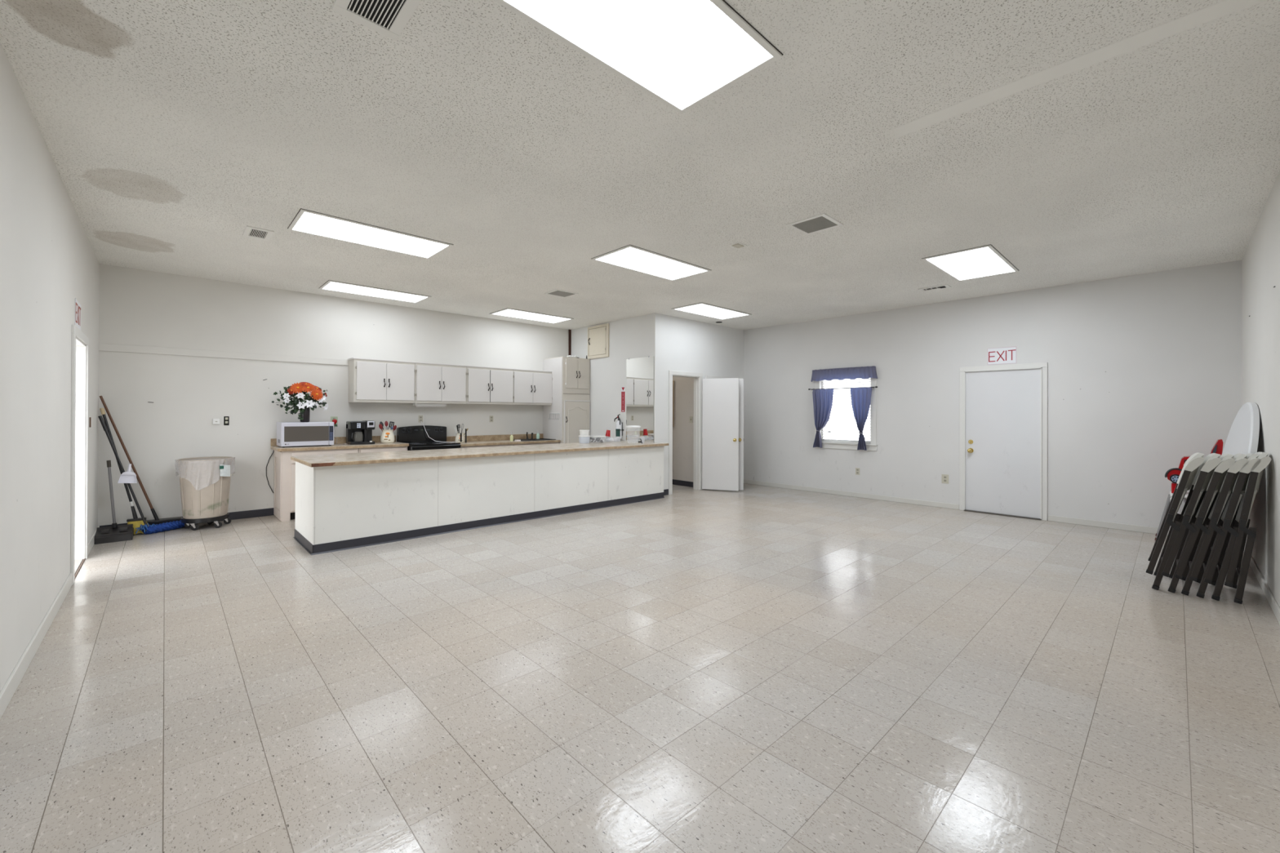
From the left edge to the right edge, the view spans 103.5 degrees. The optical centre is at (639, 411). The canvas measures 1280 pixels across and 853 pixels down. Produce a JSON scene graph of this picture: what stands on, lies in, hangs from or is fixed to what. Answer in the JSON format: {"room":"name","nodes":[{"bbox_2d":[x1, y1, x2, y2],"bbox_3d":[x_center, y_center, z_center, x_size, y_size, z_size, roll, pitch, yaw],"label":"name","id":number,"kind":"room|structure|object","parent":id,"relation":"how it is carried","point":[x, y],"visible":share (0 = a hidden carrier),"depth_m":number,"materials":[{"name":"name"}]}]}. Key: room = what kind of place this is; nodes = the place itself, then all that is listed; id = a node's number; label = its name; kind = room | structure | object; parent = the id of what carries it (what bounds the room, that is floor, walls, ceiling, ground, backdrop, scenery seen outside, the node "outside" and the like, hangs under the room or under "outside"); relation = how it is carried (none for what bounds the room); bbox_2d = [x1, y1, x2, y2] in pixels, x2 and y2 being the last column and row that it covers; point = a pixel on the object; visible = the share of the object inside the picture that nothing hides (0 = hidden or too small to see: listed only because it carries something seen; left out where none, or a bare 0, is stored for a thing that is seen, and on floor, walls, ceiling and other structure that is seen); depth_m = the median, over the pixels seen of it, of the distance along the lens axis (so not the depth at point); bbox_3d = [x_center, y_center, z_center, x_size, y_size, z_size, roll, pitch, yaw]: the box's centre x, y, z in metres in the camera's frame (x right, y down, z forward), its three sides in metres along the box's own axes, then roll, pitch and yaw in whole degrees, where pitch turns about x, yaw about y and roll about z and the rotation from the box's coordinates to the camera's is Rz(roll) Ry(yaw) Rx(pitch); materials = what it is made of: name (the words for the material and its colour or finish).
{"room":"event hall","nodes":[
{"label":"event hall","id":0,"kind":"room"},
{"bbox_2d":[0,41,99,692],"bbox_3d":[-3.133,-0.144,2.430,0.120,3.100,9.056,0,0,-43],"label":"wall","id":1,"kind":"structure","parent":0,"point":[48,260],"depth_m":2.93,"materials":[{"name":"white paint"}]},
{"bbox_2d":[0,573,72,719],"bbox_3d":[-2.341,1.357,1.679,0.014,0.100,6.607,0,0,-43],"label":"baseboard","id":2,"kind":"structure","parent":1,"relation":"attached to","point":[6,693],"depth_m":2.83,"materials":[{"name":"white paint"}]},
{"bbox_2d":[75,297,80,329],"bbox_3d":[-4.869,-0.840,4.371,0.005,0.230,0.380,0,0,-43],"label":"exit sign","id":3,"kind":"object","parent":1,"relation":"attached to","point":[77,306],"visible":0.97,"depth_m":4.35,"materials":[{"name":"white plastic"}]},
{"bbox_2d":[70,324,88,584],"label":"door","id":4,"kind":"structure","parent":1,"relation":"in","point":[80,341],"depth_m":4.76,"materials":[{"name":"white paint"}]},
{"bbox_2d":[88,526,99,554],"bbox_3d":[-5.763,1.354,5.314,0.014,0.100,1.228,0,0,-43],"label":"baseboard","id":5,"kind":"structure","parent":1,"relation":"attached to","point":[91,543],"depth_m":5.16,"materials":[{"name":"white paint"}]},
{"bbox_2d":[97,263,568,526],"bbox_3d":[-3.846,-0.133,8.060,6.798,3.100,0.120,0,0,-43],"label":"wall","id":6,"kind":"structure","parent":0,"point":[137,307],"depth_m":6.68,"materials":[{"name":"white paint"}]},
{"bbox_2d":[99,507,274,527],"bbox_3d":[-5.586,1.357,6.334,1.642,0.100,0.010,0,0,-43],"label":"baseboard","id":7,"kind":"structure","parent":6,"relation":"attached to","point":[264,512],"depth_m":6.70,"materials":[{"name":"black plastic"}]},
{"bbox_2d":[98,342,348,365],"bbox_3d":[-5.259,-0.738,6.635,2.541,0.085,0.018,0,0,-43],"label":"trim","id":8,"kind":"structure","parent":6,"relation":"attached to","point":[102,347],"depth_m":6.45,"materials":[{"name":"white wood"}]},
{"bbox_2d":[270,435,395,445],"bbox_3d":[-4.437,0.419,7.407,1.605,0.100,0.019,0,0,-43],"label":"backsplash","id":9,"kind":"structure","parent":6,"relation":"attached to","point":[340,440],"depth_m":7.42,"materials":[{"name":"beige laminate"}]},
{"bbox_2d":[348,359,415,403],"bbox_3d":[-3.908,-0.454,7.671,0.856,0.630,0.359,0,0,-43],"label":"upper cabinet","id":10,"kind":"object","parent":6,"relation":"attached to","point":[369,380],"visible":1,"depth_m":7.52,"materials":[{"name":"paint"}]},
{"bbox_2d":[347,357,551,372],"bbox_3d":[-3.007,-0.769,8.544,3.391,0.020,0.320,0,0,-43],"label":"board","id":11,"kind":"object","parent":10,"relation":"on","point":[351,357],"visible":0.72,"depth_m":8.15,"materials":[{"name":"paint"}]},
{"bbox_2d":[414,363,466,404],"bbox_3d":[-3.295,-0.451,8.248,0.832,0.630,0.359,0,0,-43],"label":"upper cabinet","id":12,"kind":"object","parent":6,"relation":"attached to","point":[433,383],"visible":0.97,"depth_m":8.12,"materials":[{"name":"paint"}]},
{"bbox_2d":[413,403,446,425],"bbox_3d":[-3.436,0.131,8.195,0.490,0.535,0.244,0,0,-43],"label":"light","id":13,"kind":"object","parent":12,"relation":"attached to","point":[418,405],"visible":0.96,"depth_m":8.14,"materials":[{"name":"white plastic"}]},
{"bbox_2d":[466,366,514,404],"bbox_3d":[-2.672,-0.447,8.834,0.874,0.630,0.359,0,0,-43],"label":"upper cabinet","id":14,"kind":"object","parent":6,"relation":"attached to","point":[488,386],"visible":0.97,"depth_m":8.70,"materials":[{"name":"paint"}]},
{"bbox_2d":[446,433,542,442],"bbox_3d":[-2.585,0.469,9.150,1.921,0.100,0.019,0,0,-43],"label":"backsplash","id":15,"kind":"structure","parent":6,"relation":"attached to","point":[481,437],"depth_m":9.10,"materials":[{"name":"beige laminate"}]},
{"bbox_2d":[512,369,552,405],"bbox_3d":[-2.060,-0.444,9.410,0.842,0.630,0.359,0,0,-43],"label":"upper cabinet","id":16,"kind":"object","parent":6,"relation":"attached to","point":[530,387],"visible":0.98,"depth_m":9.28,"materials":[{"name":"paint"}]},
{"bbox_2d":[568,329,571,355],"bbox_3d":[-1.425,-1.355,10.241,0.048,0.630,0.019,0,0,-43],"label":"strip","id":17,"kind":"object","parent":6,"relation":"attached to","point":[570,331],"visible":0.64,"depth_m":10.24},
{"bbox_2d":[571,314,649,442],"bbox_3d":[-0.581,-0.119,9.463,0.120,3.100,2.312,0,0,-43],"label":"wall","id":18,"kind":"structure","parent":0,"point":[628,338],"depth_m":9.30,"materials":[{"name":"white paint"}]},
{"bbox_2d":[587,323,608,359],"bbox_3d":[-0.808,-1.335,9.575,0.066,0.620,0.625,0,0,-43],"label":"hatch","id":19,"kind":"object","parent":18,"relation":"attached to","point":[597,335],"visible":1,"depth_m":9.55,"materials":[{"name":"beige paint"}]},
{"bbox_2d":[613,413,623,439],"bbox_3d":[-0.388,0.262,9.078,0.124,0.447,0.162,0,0,-43],"label":"fire extinguisher","id":20,"kind":"object","parent":18,"relation":"attached to","point":[619,425],"visible":1,"depth_m":9.03,"materials":[{"name":"white plastic"}]},
{"bbox_2d":[621,386,625,412],"bbox_3d":[-0.303,-0.224,9.077,0.005,0.460,0.100,0,0,-43],"label":"fire extinguisher sign","id":21,"kind":"object","parent":18,"relation":"attached to","point":[623,388],"visible":1,"depth_m":9.07,"materials":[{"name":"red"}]},
{"bbox_2d":[626,355,653,442],"bbox_3d":[-0.006,-0.217,8.754,0.014,1.473,0.692,0,0,-43],"label":"wall mirror","id":22,"kind":"object","parent":18,"relation":"attached to","point":[639,371],"visible":0.98,"depth_m":8.74,"materials":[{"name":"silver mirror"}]},
{"bbox_2d":[0,483,1279,852],"bbox_3d":[-0.030,1.474,5.846,9.332,0.100,9.776,0,0,-43],"label":"floor","id":23,"kind":"structure","parent":0,"point":[754,668],"depth_m":2.53,"materials":[{"name":"tile"}]},
{"bbox_2d":[93,460,133,544],"bbox_3d":[-5.777,0.972,5.546,0.292,0.866,0.310,0,0,-43],"label":"dustpan","id":24,"kind":"object","parent":23,"relation":"on","point":[115,533],"visible":0.99,"depth_m":5.54,"materials":[{"name":"black plastic"}]},
{"bbox_2d":[99,408,147,534],"bbox_3d":[-5.880,0.678,5.762,0.477,1.443,0.117,0,0,-23],"label":"broom","id":25,"kind":"object","parent":23,"relation":"on","point":[136,522],"visible":0.6,"depth_m":5.77,"materials":[{"name":"black"}]},
{"bbox_2d":[99,395,182,525],"bbox_3d":[-5.856,0.611,5.970,0.751,1.588,0.120,0,0,-43],"label":"push broom","id":26,"kind":"object","parent":23,"relation":"on","point":[156,521],"visible":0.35,"depth_m":5.92,"materials":[{"name":"brown wood"}]},
{"bbox_2d":[151,508,159,519],"bbox_3d":[-5.774,1.224,6.005,0.080,0.161,0.036,0,0,-43],"label":"socket","id":27,"kind":"object","parent":26,"relation":"attached to","point":[155,516],"depth_m":6.00,"materials":[{"name":"black"}]},
{"bbox_2d":[97,415,185,534],"bbox_3d":[-5.718,0.726,5.824,0.269,1.366,0.731,0,0,41],"label":"mop","id":28,"kind":"object","parent":23,"relation":"on","point":[149,529],"visible":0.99,"depth_m":5.77,"materials":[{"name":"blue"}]},
{"bbox_2d":[117,463,137,483],"bbox_3d":[-5.793,0.702,5.701,0.154,0.224,0.034,0,0,-43],"label":"dustpan","id":29,"kind":"object","parent":28,"relation":"hanging from","point":[128,477],"visible":1,"depth_m":5.71,"materials":[{"name":"white plastic"}]},
{"bbox_2d":[181,512,231,530],"bbox_3d":[-5.303,1.338,6.174,0.470,0.140,0.450,0,0,-43],"label":"dolly","id":30,"kind":"object","parent":23,"relation":"on","point":[189,523],"visible":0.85,"depth_m":6.06,"materials":[{"name":"black plastic"}]},
{"bbox_2d":[176,456,234,519],"bbox_3d":[-5.309,0.920,6.168,0.540,0.705,0.540,0,0,-43],"label":"trash can","id":31,"kind":"object","parent":30,"relation":"on","point":[204,493],"visible":1,"depth_m":5.99,"materials":[{"name":"beige plastic"}]},
{"bbox_2d":[219,464,230,476],"bbox_3d":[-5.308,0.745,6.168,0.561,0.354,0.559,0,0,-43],"label":"label","id":32,"kind":"object","parent":31,"relation":"attached to","point":[224,469],"visible":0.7,"depth_m":6.11,"materials":[{"name":"white paper"}]},
{"bbox_2d":[181,512,229,523],"bbox_3d":[-5.310,1.294,6.167,0.450,0.052,0.450,0,0,-43],"label":"tray","id":33,"kind":"object","parent":30,"relation":"on","point":[225,517],"depth_m":6.02,"materials":[{"name":"black plastic"}]},
{"bbox_2d":[273,448,358,521],"bbox_3d":[-4.463,0.961,6.974,0.901,0.904,0.612,0,0,-43],"label":"base cabinet","id":34,"kind":"object","parent":23,"relation":"on","point":[284,485],"visible":0.27,"depth_m":6.55,"materials":[{"name":"paint"}]},
{"bbox_2d":[270,435,408,451],"bbox_3d":[-4.236,0.439,7.194,1.605,0.140,0.604,0,0,-43],"label":"countertop","id":35,"kind":"structure","parent":34,"relation":"on","point":[340,440],"depth_m":7.02,"materials":[{"name":"beige laminate"}]},
{"bbox_2d":[276,422,333,447],"bbox_3d":[-4.573,0.303,6.899,0.601,0.327,0.404,0,0,-43],"label":"microwave","id":36,"kind":"object","parent":35,"relation":"on","point":[288,433],"visible":1,"depth_m":6.74,"materials":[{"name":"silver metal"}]},
{"bbox_2d":[299,407,310,422],"bbox_3d":[-4.564,0.040,6.869,0.116,0.200,0.116,0,0,-43],"label":"flower vase","id":37,"kind":"object","parent":36,"relation":"on","point":[306,415],"visible":0.72,"depth_m":6.83,"materials":[{"name":"black ceramic"}]},
{"bbox_2d":[271,382,328,420],"bbox_3d":[-4.576,-0.148,6.811,0.654,0.524,0.281,0,0,-43],"label":"flower bouquet","id":38,"kind":"object","parent":37,"relation":"in","point":[301,388],"visible":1,"depth_m":6.77,"materials":[{"name":"orange plant"}]},
{"bbox_2d":[346,420,374,444],"bbox_3d":[-4.069,0.300,7.349,0.320,0.340,0.281,0,0,-43],"label":"coffee maker","id":39,"kind":"object","parent":35,"relation":"on","point":[366,427],"visible":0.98,"depth_m":7.29,"materials":[{"name":"black plastic"}]},
{"bbox_2d":[351,431,363,441],"bbox_3d":[-4.077,0.353,7.266,0.163,0.151,0.128,0,0,-43],"label":"coffee carafe","id":40,"kind":"object","parent":39,"relation":"on","point":[357,436],"visible":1,"depth_m":7.23,"materials":[{"name":"clear glass"}]},
{"bbox_2d":[380,429,394,443],"bbox_3d":[-3.813,0.369,7.617,0.196,0.205,0.196,0,0,-43],"label":"utensil crock","id":41,"kind":"object","parent":35,"relation":"on","point":[387,436],"visible":0.98,"depth_m":7.55,"materials":[{"name":"beige ceramic"}]},
{"bbox_2d":[358,446,407,453],"bbox_3d":[-3.894,0.964,7.510,0.657,0.904,0.612,0,0,-43],"label":"base cabinet","id":42,"kind":"object","parent":23,"relation":"on","point":[392,448],"visible":0.03,"depth_m":7.29,"materials":[{"name":"paint"}]},
{"bbox_2d":[396,425,461,450],"bbox_3d":[-3.332,0.820,7.974,0.764,1.197,0.659,0,0,-43],"label":"stove","id":43,"kind":"object","parent":23,"relation":"on","point":[418,438],"visible":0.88,"depth_m":8.04,"materials":[{"name":"black metal"}]},
{"bbox_2d":[408,441,460,446],"bbox_3d":[-3.324,0.503,7.968,0.764,0.020,0.560,0,0,-43],"label":"cooktop","id":44,"kind":"object","parent":43,"relation":"in","point":[411,443],"depth_m":7.84,"materials":[{"name":"black metal"}]},
{"bbox_2d":[293,445,664,555],"bbox_3d":[-1.744,0.985,7.029,4.998,0.872,0.974,0,0,-43],"label":"counter","id":45,"kind":"object","parent":23,"relation":"on","point":[339,508],"depth_m":5.98,"materials":[{"name":"paint"}]},
{"bbox_2d":[290,440,668,466],"bbox_3d":[-1.736,0.530,7.038,5.056,0.038,1.098,0,0,-43],"label":"countertop","id":46,"kind":"structure","parent":45,"relation":"on","point":[331,460],"depth_m":6.25,"materials":[{"name":"beige laminate"}]},
{"bbox_2d":[578,430,590,443],"bbox_3d":[-0.917,0.407,8.311,0.197,0.217,0.197,0,0,-43],"label":"tub","id":47,"kind":"object","parent":46,"relation":"on","point":[582,439],"depth_m":8.24,"materials":[{"name":"white plastic"}]},
{"bbox_2d":[460,444,513,448],"bbox_3d":[-2.728,0.990,8.608,0.964,0.864,0.612,0,0,-43],"label":"base cabinet","id":48,"kind":"object","parent":23,"relation":"on","point":[508,444],"visible":0.02,"depth_m":8.40,"materials":[{"name":"paint"}]},
{"bbox_2d":[446,433,559,446],"bbox_3d":[-2.385,0.489,8.937,1.921,0.140,0.604,0,0,-43],"label":"countertop","id":49,"kind":"structure","parent":48,"relation":"on","point":[481,440],"depth_m":8.92,"materials":[{"name":"beige laminate"}]},
{"bbox_2d":[454,432,465,443],"bbox_3d":[-3.004,0.434,8.420,0.157,0.164,0.157,0,0,-43],"label":"utensil crock","id":50,"kind":"object","parent":49,"relation":"on","point":[458,435],"visible":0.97,"depth_m":8.36,"materials":[{"name":"beige ceramic"}]},
{"bbox_2d":[513,438,555,440],"bbox_3d":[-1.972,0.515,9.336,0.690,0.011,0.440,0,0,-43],"label":"sink","id":51,"kind":"object","parent":49,"relation":"in","point":[533,439],"visible":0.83,"depth_m":9.34,"materials":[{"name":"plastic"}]},
{"bbox_2d":[513,442,559,445],"bbox_3d":[-2.030,0.994,9.265,0.947,0.864,0.612,0,0,-43],"label":"base cabinet","id":52,"kind":"object","parent":23,"relation":"on","point":[544,442],"visible":0.02,"depth_m":9.06,"materials":[{"name":"paint"}]},
{"bbox_2d":[542,356,590,443],"bbox_3d":[-1.414,0.202,9.780,0.646,2.455,0.705,0,0,-43],"label":"pantry cabinet","id":53,"kind":"object","parent":23,"relation":"on","point":[571,376],"visible":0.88,"depth_m":9.52,"materials":[{"name":"paint"}]},
{"bbox_2d":[1154,490,1189,540],"bbox_3d":[6.030,1.044,5.610,0.320,0.802,0.424,0,0,-43],"label":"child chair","id":54,"kind":"object","parent":23,"relation":"on","point":[1170,495],"visible":0.29,"depth_m":5.61,"materials":[{"name":"white plastic"}]},
{"bbox_2d":[1164,456,1190,493],"bbox_3d":[5.967,0.690,5.496,0.210,0.411,0.345,0,0,-43],"label":"toy car","id":55,"kind":"object","parent":54,"relation":"on","point":[1172,474],"visible":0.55,"depth_m":5.51,"materials":[{"name":"red plastic"}]},
{"bbox_2d":[1145,452,1204,590],"bbox_3d":[4.417,0.883,4.166,0.534,1.104,0.326,0,0,-43],"label":"folding chair","id":56,"kind":"object","parent":23,"relation":"on","point":[1171,518],"visible":1,"depth_m":4.03,"materials":[{"name":"black"}]},
{"bbox_2d":[1161,453,1221,593],"bbox_3d":[4.477,0.882,4.102,0.534,1.105,0.322,0,0,-43],"label":"folding chair","id":57,"kind":"object","parent":23,"relation":"on","point":[1204,473],"visible":0.97,"depth_m":3.96,"materials":[{"name":"black"}]},
{"bbox_2d":[1174,453,1235,595],"bbox_3d":[4.525,0.882,4.051,0.534,1.106,0.320,0,0,-43],"label":"folding chair","id":58,"kind":"object","parent":23,"relation":"on","point":[1192,550],"visible":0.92,"depth_m":3.91,"materials":[{"name":"black"}]},
{"bbox_2d":[1209,439,1222,455],"bbox_3d":[6.086,0.865,5.342,0.148,1.155,0.113,0,0,-43],"label":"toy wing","id":59,"kind":"object","parent":23,"relation":"on","point":[1217,448],"visible":0.17,"depth_m":5.28,"materials":[{"name":"red plastic"}]},
{"bbox_2d":[1189,453,1248,598],"bbox_3d":[4.574,0.879,3.999,0.534,1.109,0.305,0,0,-43],"label":"folding chair","id":60,"kind":"object","parent":23,"relation":"on","point":[1202,562],"visible":0.84,"depth_m":3.85,"materials":[{"name":"black"}]},
{"bbox_2d":[1204,453,1261,600],"bbox_3d":[4.620,0.876,3.951,0.534,1.112,0.286,0,0,-43],"label":"folding chair","id":61,"kind":"object","parent":23,"relation":"on","point":[1219,566],"visible":0.8,"depth_m":3.80,"materials":[{"name":"black"}]},
{"bbox_2d":[1221,402,1259,455],"bbox_3d":[5.417,0.671,4.630,1.532,1.517,0.292,0,0,-43],"label":"folding table","id":62,"kind":"object","parent":23,"relation":"on","point":[1242,437],"visible":0.35,"depth_m":4.42,"materials":[{"name":"white plastic"}]},
{"bbox_2d":[1224,452,1271,604],"bbox_3d":[4.670,0.867,3.897,0.534,1.121,0.227,0,0,-43],"label":"folding chair","id":63,"kind":"object","parent":23,"relation":"on","point":[1242,515],"visible":0.83,"depth_m":3.74,"materials":[{"name":"black"}]},
{"bbox_2d":[0,0,1279,329],"bbox_3d":[-0.020,-1.726,5.853,9.332,0.100,9.776,0,0,-43],"label":"ceiling","id":64,"kind":"structure","parent":0,"point":[1077,140],"depth_m":3.20,"materials":[{"name":"white paint"}]},
{"bbox_2d":[242,225,274,240],"bbox_3d":[-3.607,-1.685,4.765,0.205,0.010,0.335,0,0,-43],"label":"ceiling vent","id":65,"kind":"object","parent":64,"relation":"in","point":[251,232],"visible":1,"depth_m":4.76,"materials":[{"name":"white metal"}]},
{"bbox_2d":[287,208,453,258],"bbox_3d":[-2.561,-1.681,4.857,1.293,0.012,0.633,0,0,-43],"label":"recessed light","id":66,"kind":"object","parent":64,"relation":"in","point":[306,221],"visible":1,"depth_m":4.78,"materials":[{"name":"white plastic"}]},
{"bbox_2d":[319,280,431,302],"bbox_3d":[-3.709,-1.679,7.110,1.298,0.012,0.588,0,0,-43],"label":"recessed light","id":67,"kind":"object","parent":64,"relation":"in","point":[335,286],"visible":1,"depth_m":7.05,"materials":[{"name":"white plastic"}]},
{"bbox_2d":[331,0,421,40],"bbox_3d":[-1.073,-1.683,2.065,0.255,0.010,0.360,0,0,-43],"label":"ceiling vent","id":68,"kind":"object","parent":64,"relation":"in","point":[388,18],"visible":1,"depth_m":2.13,"materials":[{"name":"white metal"}]},
{"bbox_2d":[489,307,573,323],"bbox_3d":[-1.876,-1.669,8.817,1.308,0.012,0.633,0,0,-43],"label":"recessed light","id":69,"kind":"object","parent":64,"relation":"in","point":[512,313],"visible":1,"depth_m":8.78,"materials":[{"name":"white plastic"}]},
{"bbox_2d":[544,288,578,297],"bbox_3d":[-1.109,-1.671,7.123,0.355,0.012,0.325,0,0,-43],"label":"ceiling vent","id":70,"kind":"object","parent":64,"relation":"in","point":[557,292],"visible":1,"depth_m":7.10,"materials":[{"name":"white metal"}]},
{"bbox_2d":[493,0,782,114],"bbox_3d":[-0.018,-1.679,2.162,1.293,0.012,0.643,0,0,-43],"label":"recessed light","id":71,"kind":"object","parent":64,"relation":"in","point":[682,54],"visible":1,"depth_m":2.27,"materials":[{"name":"white plastic"}]},
{"bbox_2d":[591,244,711,280],"bbox_3d":[0.154,-1.670,5.733,1.298,0.012,0.638,0,0,-43],"label":"recessed light","id":72,"kind":"object","parent":64,"relation":"in","point":[631,257],"visible":1,"depth_m":5.66,"materials":[{"name":"white plastic"}]},
{"bbox_2d":[671,302,751,319],"bbox_3d":[1.205,-1.660,8.370,1.323,0.012,0.638,0,0,-43],"label":"recessed light","id":73,"kind":"object","parent":64,"relation":"in","point":[701,308],"visible":1,"depth_m":8.32,"materials":[{"name":"white plastic"}]},
{"bbox_2d":[728,241,746,248],"bbox_3d":[0.983,-1.667,5.057,0.150,0.016,0.120,0,0,-43],"label":"cover plate","id":74,"kind":"object","parent":64,"relation":"attached to","point":[737,245],"visible":1,"depth_m":5.03,"materials":[{"name":"beige plastic"}]},
{"bbox_2d":[786,213,843,235],"bbox_3d":[1.560,-1.668,4.499,0.365,0.012,0.355,0,0,-43],"label":"ceiling vent","id":75,"kind":"object","parent":64,"relation":"in","point":[821,222],"visible":1,"depth_m":4.48,"materials":[{"name":"white metal"}]},
{"bbox_2d":[917,284,951,291],"bbox_3d":[3.936,-1.655,6.745,0.185,0.013,0.350,0,0,-43],"label":"ceiling vent","id":76,"kind":"object","parent":64,"relation":"in","point":[945,286],"visible":1,"depth_m":6.74,"materials":[{"name":"white metal"}]},
{"bbox_2d":[921,244,1019,281],"bbox_3d":[3.754,-1.658,5.698,1.323,0.012,0.633,0,0,-43],"label":"recessed light","id":77,"kind":"object","parent":64,"relation":"in","point":[982,261],"visible":1,"depth_m":5.62,"materials":[{"name":"white plastic"}]},
{"bbox_2d":[672,376,693,481],"bbox_3d":[0.170,-0.114,10.581,0.090,3.100,2.912,0,0,-43],"label":"wall","id":78,"kind":"structure","parent":0,"point":[682,430],"depth_m":9.80,"materials":[{"name":"paint"}]},
{"bbox_2d":[672,380,674,426],"bbox_3d":[0.584,-0.164,10.052,0.028,0.920,0.260,0,0,-43],"label":"board","id":79,"kind":"object","parent":78,"relation":"attached to","point":[673,380],"visible":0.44,"depth_m":9.96,"materials":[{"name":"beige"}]},
{"bbox_2d":[672,479,693,487],"bbox_3d":[0.162,1.386,10.506,0.012,0.100,2.812,0,0,-43],"label":"baseboard","id":80,"kind":"structure","parent":78,"relation":"attached to","point":[679,482],"depth_m":9.79,"materials":[{"name":"black plastic"}]},
{"bbox_2d":[649,312,743,495],"bbox_3d":[1.134,-0.114,9.402,2.534,3.100,0.128,0,0,-43],"label":"wall","id":81,"kind":"structure","parent":0,"point":[682,344],"depth_m":9.00,"materials":[{"name":"white paint"}]},
{"bbox_2d":[653,312,655,442],"bbox_3d":[0.252,-0.579,8.499,0.016,2.180,0.016,0,0,-43],"label":"trim","id":82,"kind":"structure","parent":81,"relation":"attached to","point":[655,313],"depth_m":8.49,"materials":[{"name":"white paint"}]},
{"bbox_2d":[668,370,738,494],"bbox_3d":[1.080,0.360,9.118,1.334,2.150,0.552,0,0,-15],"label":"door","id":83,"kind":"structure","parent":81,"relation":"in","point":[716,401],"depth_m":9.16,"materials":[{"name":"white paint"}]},
{"bbox_2d":[705,375,743,489],"bbox_3d":[1.739,0.378,9.458,0.840,2.120,0.636,0,0,-43],"label":"door","id":84,"kind":"structure","parent":81,"relation":"in","point":[740,380],"depth_m":9.16,"materials":[{"name":"white paint"}]},
{"bbox_2d":[743,260,1241,528],"bbox_3d":[4.368,-0.107,7.902,0.120,3.100,6.744,0,0,-43],"label":"wall","id":85,"kind":"structure","parent":0,"point":[1144,370],"depth_m":6.63,"materials":[{"name":"white paint"}]},
{"bbox_2d":[808,386,877,390],"bbox_3d":[3.481,-0.388,8.694,0.088,0.061,1.224,0,0,-43],"label":"curtain rod","id":86,"kind":"object","parent":85,"relation":"attached to","point":[875,386],"visible":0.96,"depth_m":8.66,"materials":[{"name":"white plastic"}]},
{"bbox_2d":[812,388,833,448],"bbox_3d":[3.220,0.113,8.891,0.083,1.048,0.385,0,0,-43],"label":"curtain","id":87,"kind":"object","parent":86,"relation":"hanging from","point":[822,398],"visible":1,"depth_m":8.90,"materials":[{"name":"blue fabric"}]},
{"bbox_2d":[850,386,871,450],"bbox_3d":[3.676,0.111,8.407,0.083,1.061,0.365,0,0,-43],"label":"curtain","id":88,"kind":"object","parent":86,"relation":"hanging from","point":[860,397],"visible":1,"depth_m":8.39,"materials":[{"name":"blue fabric"}]},
{"bbox_2d":[813,367,877,450],"bbox_3d":[3.548,-0.048,8.722,0.150,1.380,1.120,0,0,-43],"label":"window","id":89,"kind":"structure","parent":85,"relation":"in","point":[873,446],"depth_m":8.36,"materials":[{"name":"white paint"}]},
{"bbox_2d":[810,365,877,382],"bbox_3d":[3.481,-0.649,8.673,0.076,0.213,1.150,0,0,-43],"label":"curtain valance","id":90,"kind":"object","parent":89,"relation":"attached to","point":[860,372],"visible":1,"depth_m":8.61,"materials":[{"name":"blue fabric"}]},
{"bbox_2d":[821,377,871,444],"bbox_3d":[3.549,-0.061,8.723,0.056,1.185,0.876,0,0,-43],"label":"window blind","id":91,"kind":"object","parent":89,"relation":"attached to","point":[864,381],"visible":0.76,"depth_m":8.75,"materials":[{"name":"white plastic"}]},
{"bbox_2d":[743,479,959,509],"bbox_3d":[3.400,1.405,8.825,0.014,0.075,3.811,0,0,-43],"label":"baseboard","id":92,"kind":"structure","parent":85,"relation":"attached to","point":[933,504],"depth_m":8.49,"materials":[{"name":"white paint"}]},
{"bbox_2d":[941,474,948,484],"bbox_3d":[4.582,1.008,7.574,0.008,0.135,0.095,0,0,-43],"label":"wall outlet","id":93,"kind":"object","parent":85,"relation":"attached to","point":[944,477],"visible":1,"depth_m":7.58,"materials":[{"name":"beige plastic"}]},
{"bbox_2d":[987,346,1016,364],"bbox_3d":[5.069,-0.786,7.069,0.005,0.234,0.337,0,0,-43],"label":"exit sign","id":94,"kind":"object","parent":85,"relation":"attached to","point":[1005,355],"visible":1,"depth_m":7.07,"materials":[{"name":"white plastic"}]},
{"bbox_2d":[959,362,1047,520],"bbox_3d":[5.034,0.393,7.041,0.085,2.100,1.018,0,0,-43],"label":"door","id":95,"kind":"structure","parent":85,"relation":"in","point":[1003,408],"depth_m":7.05,"materials":[{"name":"white paint"}]},
{"bbox_2d":[1047,515,1169,534],"bbox_3d":[5.971,1.406,6.093,0.014,0.075,1.642,0,0,-43],"label":"baseboard","id":96,"kind":"structure","parent":85,"relation":"attached to","point":[1050,517],"depth_m":6.28,"materials":[{"name":"white paint"}]},
{"bbox_2d":[1241,171,1279,607],"bbox_3d":[3.284,-0.124,2.334,9.332,3.100,0.120,0,0,-43],"label":"wall","id":97,"kind":"structure","parent":0,"point":[1260,261],"depth_m":3.99,"materials":[{"name":"white paint"}]},
{"bbox_2d":[1244,544,1279,624],"bbox_3d":[3.233,1.384,2.379,9.092,0.085,0.014,0,0,-43],"label":"baseboard","id":98,"kind":"structure","parent":97,"relation":"attached to","point":[1275,607],"depth_m":3.91,"materials":[{"name":"white paint"}]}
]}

